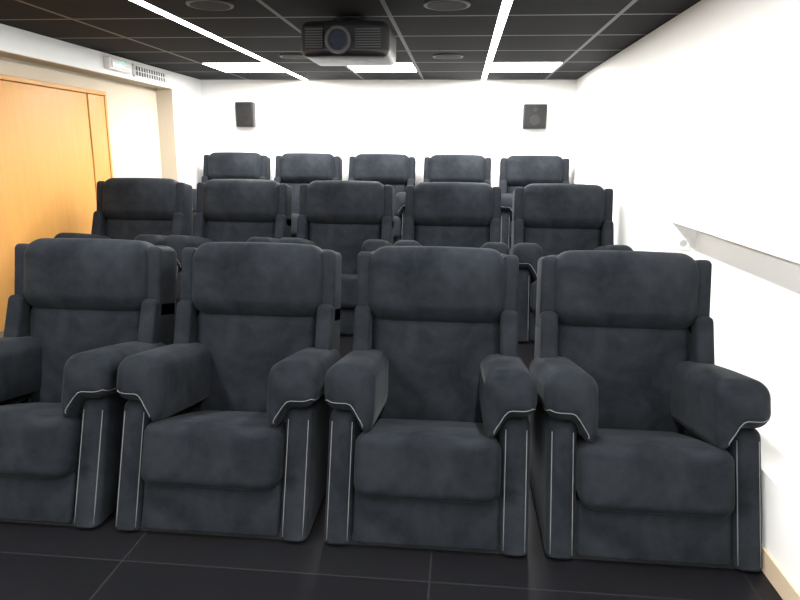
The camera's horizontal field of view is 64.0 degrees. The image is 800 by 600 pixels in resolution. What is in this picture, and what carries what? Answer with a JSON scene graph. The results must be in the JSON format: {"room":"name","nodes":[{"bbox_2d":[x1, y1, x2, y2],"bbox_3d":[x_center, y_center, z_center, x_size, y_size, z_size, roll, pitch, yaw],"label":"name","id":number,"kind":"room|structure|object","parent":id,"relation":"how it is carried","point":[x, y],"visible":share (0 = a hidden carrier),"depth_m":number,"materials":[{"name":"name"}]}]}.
{"room":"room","nodes":[
{"label":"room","id":0,"kind":"room"},
{"bbox_2d":[0,56,161,337],"bbox_3d":[-3.272,-0.314,2.799,0.144,2.420,11.204,2,13,5],"label":"wall","id":1,"kind":"structure","parent":0,"point":[132,108],"depth_m":6.55,"materials":[{"name":"beige paint"}]},
{"bbox_2d":[0,74,113,332],"bbox_3d":[-2.973,-0.732,4.864,0.054,1.883,2.979,2,13,5],"label":"door","id":2,"kind":"structure","parent":1,"relation":"in","point":[55,144],"depth_m":5.26,"materials":[{"name":"brown wood"}]},
{"bbox_2d":[0,23,171,87],"bbox_3d":[-2.953,-1.736,3.996,0.192,0.181,6.540,2,13,5],"label":"wall","id":3,"kind":"structure","parent":0,"point":[12,39],"depth_m":5.16,"materials":[{"name":"white paint"}]},
{"bbox_2d":[104,56,131,73],"bbox_3d":[-2.626,-2.194,5.981,0.077,0.108,0.395,2,13,5],"label":"light","id":4,"kind":"object","parent":3,"relation":"attached to","point":[110,63],"visible":1,"depth_m":5.91,"materials":[{"name":"white plastic"}]},
{"bbox_2d":[132,64,166,83],"bbox_3d":[-2.592,-2.346,6.657,0.017,0.120,0.731,2,13,5],"label":"air vent","id":5,"kind":"object","parent":3,"relation":"in","point":[139,71],"visible":1,"depth_m":6.63,"materials":[{"name":"white plastic"}]},
{"bbox_2d":[0,50,171,88],"bbox_3d":[-2.957,-1.645,4.017,0.187,0.005,6.540,2,13,5],"label":"soffit","id":6,"kind":"structure","parent":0,"point":[2,53],"depth_m":5.52,"materials":[{"name":"beige paint"}]},
{"bbox_2d":[156,89,177,180],"bbox_3d":[-2.664,-1.282,7.439,0.187,2.234,0.005,2,13,5],"label":"wall","id":7,"kind":"structure","parent":0,"point":[164,98],"depth_m":7.30,"materials":[{"name":"beige paint"}]},
{"bbox_2d":[171,72,204,188],"bbox_3d":[-2.622,-1.465,7.821,0.192,2.420,0.824,2,13,5],"label":"wall","id":8,"kind":"structure","parent":0,"point":[186,90],"depth_m":7.64,"materials":[{"name":"white paint"}]},
{"bbox_2d":[0,0,700,79],"bbox_3d":[-0.737,-1.474,2.290,5.211,0.120,11.492,2,13,5],"label":"ceiling","id":9,"kind":"structure","parent":0,"point":[582,35],"depth_m":4.62,"materials":[{"name":"tile"}]},
{"bbox_2d":[186,0,233,10],"bbox_3d":[-1.138,-1.767,3.834,0.276,0.013,0.276,2,13,5],"label":"ceiling speaker","id":10,"kind":"object","parent":9,"relation":"attached to","point":[213,5],"visible":1,"depth_m":3.81,"materials":[{"name":"grey metal"}]},
{"bbox_2d":[130,0,306,79],"bbox_3d":[-1.673,-1.447,2.411,0.054,0.008,11.132,2,13,5],"label":"led strip","id":11,"kind":"object","parent":9,"relation":"attached to","point":[140,2],"visible":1,"depth_m":4.76,"materials":[{"name":"white plastic"}]},
{"bbox_2d":[203,63,283,71],"bbox_3d":[-1.620,-2.443,6.736,0.672,0.008,0.672,2,13,5],"label":"led panel","id":12,"kind":"object","parent":9,"relation":"attached to","point":[226,67],"visible":0.93,"depth_m":6.67,"materials":[{"name":"white plastic"}]},
{"bbox_2d":[280,54,307,58],"bbox_3d":[-0.966,-2.239,5.888,0.276,0.013,0.276,2,13,5],"label":"ceiling speaker","id":13,"kind":"object","parent":9,"relation":"attached to","point":[287,56],"visible":0.84,"depth_m":5.84,"materials":[{"name":"grey metal"}]},
{"bbox_2d":[301,16,395,65],"bbox_3d":[-0.334,-1.715,4.223,0.568,0.271,0.606,2,13,5],"label":"projector","id":14,"kind":"object","parent":9,"relation":"attached to","point":[344,40],"depth_m":4.00,"materials":[{"name":"black plastic"}]},
{"bbox_2d":[348,63,416,71],"bbox_3d":[-0.186,-2.400,6.608,0.672,0.008,0.672,2,13,5],"label":"led panel","id":15,"kind":"object","parent":9,"relation":"attached to","point":[397,67],"visible":0.79,"depth_m":6.65,"materials":[{"name":"white plastic"}]},
{"bbox_2d":[424,0,470,10],"bbox_3d":[0.277,-1.739,3.772,0.276,0.013,0.276,2,13,5],"label":"ceiling speaker","id":16,"kind":"object","parent":9,"relation":"attached to","point":[441,5],"visible":1,"depth_m":3.75,"materials":[{"name":"grey metal"}]},
{"bbox_2d":[433,54,462,58],"bbox_3d":[0.434,-2.203,5.794,0.276,0.013,0.276,2,13,5],"label":"ceiling speaker","id":17,"kind":"object","parent":9,"relation":"attached to","point":[437,56],"visible":1,"depth_m":5.74,"materials":[{"name":"grey metal"}]},
{"bbox_2d":[481,0,512,79],"bbox_3d":[0.478,-1.381,2.220,0.054,0.008,11.132,2,13,5],"label":"led strip","id":18,"kind":"object","parent":9,"relation":"attached to","point":[506,4],"visible":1,"depth_m":4.64,"materials":[{"name":"white plastic"}]},
{"bbox_2d":[489,62,561,71],"bbox_3d":[1.247,-2.356,6.481,0.672,0.008,0.672,2,13,5],"label":"led panel","id":19,"kind":"object","parent":9,"relation":"attached to","point":[522,66],"visible":1,"depth_m":6.44,"materials":[{"name":"white plastic"}]},
{"bbox_2d":[200,80,575,187],"bbox_3d":[-0.222,-1.501,8.082,5.211,2.420,0.144,2,13,5],"label":"wall","id":20,"kind":"structure","parent":0,"point":[419,119],"depth_m":7.83,"materials":[{"name":"white paint"}]},
{"bbox_2d":[235,102,255,126],"bbox_3d":[-1.910,-2.292,7.918,0.226,0.295,0.130,2,13,5],"label":"speaker","id":21,"kind":"object","parent":20,"relation":"attached to","point":[245,111],"visible":1,"depth_m":7.86},
{"bbox_2d":[522,104,546,128],"bbox_3d":[1.601,-2.179,7.608,0.272,0.283,0.130,2,13,5],"label":"speaker","id":22,"kind":"object","parent":20,"relation":"attached to","point":[534,115],"visible":1,"depth_m":7.55},
{"bbox_2d":[0,416,782,599],"bbox_3d":[-0.762,1.000,2.860,5.211,0.120,11.492,2,13,5],"label":"floor","id":23,"kind":"structure","parent":0,"point":[38,561],"depth_m":2.45,"materials":[{"name":"black tile"}]},
{"bbox_2d":[0,238,176,527],"bbox_3d":[-1.629,0.296,3.115,0.869,1.118,1.070,2,13,5],"label":"recliner","id":24,"kind":"object","parent":23,"relation":"on","point":[77,308],"visible":0.81,"depth_m":3.17,"materials":[{"name":"fabric"}]},
{"bbox_2d":[115,242,341,541],"bbox_3d":[-0.739,0.324,3.036,0.869,1.118,1.070,2,13,5],"label":"recliner","id":25,"kind":"object","parent":23,"relation":"on","point":[225,432],"visible":0.97,"depth_m":2.72,"materials":[{"name":"fabric"}]},
{"bbox_2d":[324,246,536,555],"bbox_3d":[0.151,0.351,2.957,0.869,1.118,1.070,2,13,5],"label":"recliner","id":26,"kind":"object","parent":23,"relation":"on","point":[432,400],"visible":1,"depth_m":2.63,"materials":[{"name":"fabric"}]},
{"bbox_2d":[529,250,770,571],"bbox_3d":[1.041,0.378,2.878,0.869,1.118,1.070,2,13,5],"label":"recliner","id":27,"kind":"object","parent":23,"relation":"on","point":[644,448],"visible":0.97,"depth_m":2.56,"materials":[{"name":"fabric"}]},
{"bbox_2d":[339,336,534,369],"bbox_3d":[-0.413,0.051,6.257,4.575,0.212,4.124,2,13,5],"label":"floor","id":28,"kind":"structure","parent":0,"point":[526,351],"depth_m":4.52,"materials":[{"name":"black tile"}]},
{"bbox_2d":[54,178,192,245],"bbox_3d":[-2.263,-0.442,5.346,0.869,1.118,1.070,2,13,5],"label":"recliner","id":29,"kind":"object","parent":28,"relation":"on","point":[150,210],"visible":0.44,"depth_m":5.45,"materials":[{"name":"fabric"}]},
{"bbox_2d":[163,179,291,310],"bbox_3d":[-1.373,-0.415,5.268,0.869,1.118,1.070,2,13,5],"label":"recliner","id":30,"kind":"object","parent":28,"relation":"on","point":[227,210],"visible":0.41,"depth_m":5.37,"materials":[{"name":"fabric"}]},
{"bbox_2d":[277,180,394,336],"bbox_3d":[-0.483,-0.388,5.189,0.869,1.118,1.070,2,13,5],"label":"recliner","id":31,"kind":"object","parent":28,"relation":"on","point":[348,218],"visible":0.48,"depth_m":5.29,"materials":[{"name":"fabric"}]},
{"bbox_2d":[394,182,509,254],"bbox_3d":[0.407,-0.361,5.109,0.869,1.118,1.070,2,13,5],"label":"recliner","id":32,"kind":"object","parent":28,"relation":"on","point":[448,214],"visible":0.36,"depth_m":5.22,"materials":[{"name":"fabric"}]},
{"bbox_2d":[509,183,632,342],"bbox_3d":[1.297,-0.334,5.030,0.869,1.118,1.070,2,13,5],"label":"recliner","id":33,"kind":"object","parent":28,"relation":"on","point":[548,219],"visible":0.49,"depth_m":5.12,"materials":[{"name":"fabric"}]},
{"bbox_2d":[569,0,799,479],"bbox_3d":[1.624,-0.165,2.365,0.156,2.420,11.204,2,13,5],"label":"wall","id":34,"kind":"structure","parent":0,"point":[738,179],"depth_m":3.51,"materials":[{"name":"white paint"}]},
{"bbox_2d":[675,236,690,249],"bbox_3d":[1.776,-0.356,4.018,0.084,0.084,0.012,2,13,5],"label":"outlet","id":35,"kind":"object","parent":34,"relation":"attached to","point":[682,243],"visible":1,"depth_m":4.01,"materials":[{"name":"white plastic"}]},
{"bbox_2d":[694,230,799,444],"bbox_3d":[1.773,-0.160,2.351,0.144,2.420,11.204,2,13,5],"label":"wall","id":36,"kind":"structure","parent":0,"point":[755,299],"depth_m":3.14,"materials":[{"name":"white paint"}]},
{"bbox_2d":[761,443,799,592],"bbox_3d":[1.289,1.301,0.577,0.105,0.360,7.020,2,13,5],"label":"wall","id":37,"kind":"structure","parent":0,"point":[780,488],"depth_m":2.39,"materials":[{"name":"white paint"}]},
{"bbox_2d":[762,545,799,599],"bbox_3d":[1.230,1.434,0.613,0.010,0.084,7.020,2,13,5],"label":"baseboard","id":38,"kind":"structure","parent":37,"relation":"attached to","point":[772,571],"depth_m":2.36,"materials":[{"name":"beige wood"}]},
{"bbox_3d":[-0.304,-0.415,7.327,4.575,0.217,1.820,2,13,5],"label":"floor","id":39,"kind":"structure","parent":0,"visible":0},
{"bbox_2d":[192,152,270,232],"bbox_3d":[-2.026,-1.177,7.579,0.869,1.118,1.070,2,13,5],"label":"recliner","id":40,"kind":"object","parent":39,"relation":"on","point":[216,165],"visible":0.22,"depth_m":7.67,"materials":[{"name":"fabric"}]},
{"bbox_2d":[274,153,342,237],"bbox_3d":[-1.135,-1.150,7.500,0.869,1.118,1.070,2,13,5],"label":"recliner","id":41,"kind":"object","parent":39,"relation":"on","point":[293,170],"visible":0.32,"depth_m":7.59,"materials":[{"name":"fabric"}]},
{"bbox_2d":[348,154,415,244],"bbox_3d":[-0.245,-1.123,7.421,0.869,1.118,1.070,2,13,5],"label":"recliner","id":42,"kind":"object","parent":39,"relation":"on","point":[398,171],"visible":0.45,"depth_m":7.50,"materials":[{"name":"fabric"}]},
{"bbox_2d":[423,154,490,185],"bbox_3d":[0.645,-1.096,7.342,0.869,1.118,1.070,2,13,5],"label":"recliner","id":43,"kind":"object","parent":39,"relation":"on","point":[443,167],"visible":0.19,"depth_m":7.43,"materials":[{"name":"fabric"}]},
{"bbox_2d":[499,155,569,248],"bbox_3d":[1.535,-1.068,7.263,0.869,1.118,1.070,2,13,5],"label":"recliner","id":44,"kind":"object","parent":39,"relation":"on","point":[515,170],"visible":0.39,"depth_m":7.34,"materials":[{"name":"fabric"}]}
]}

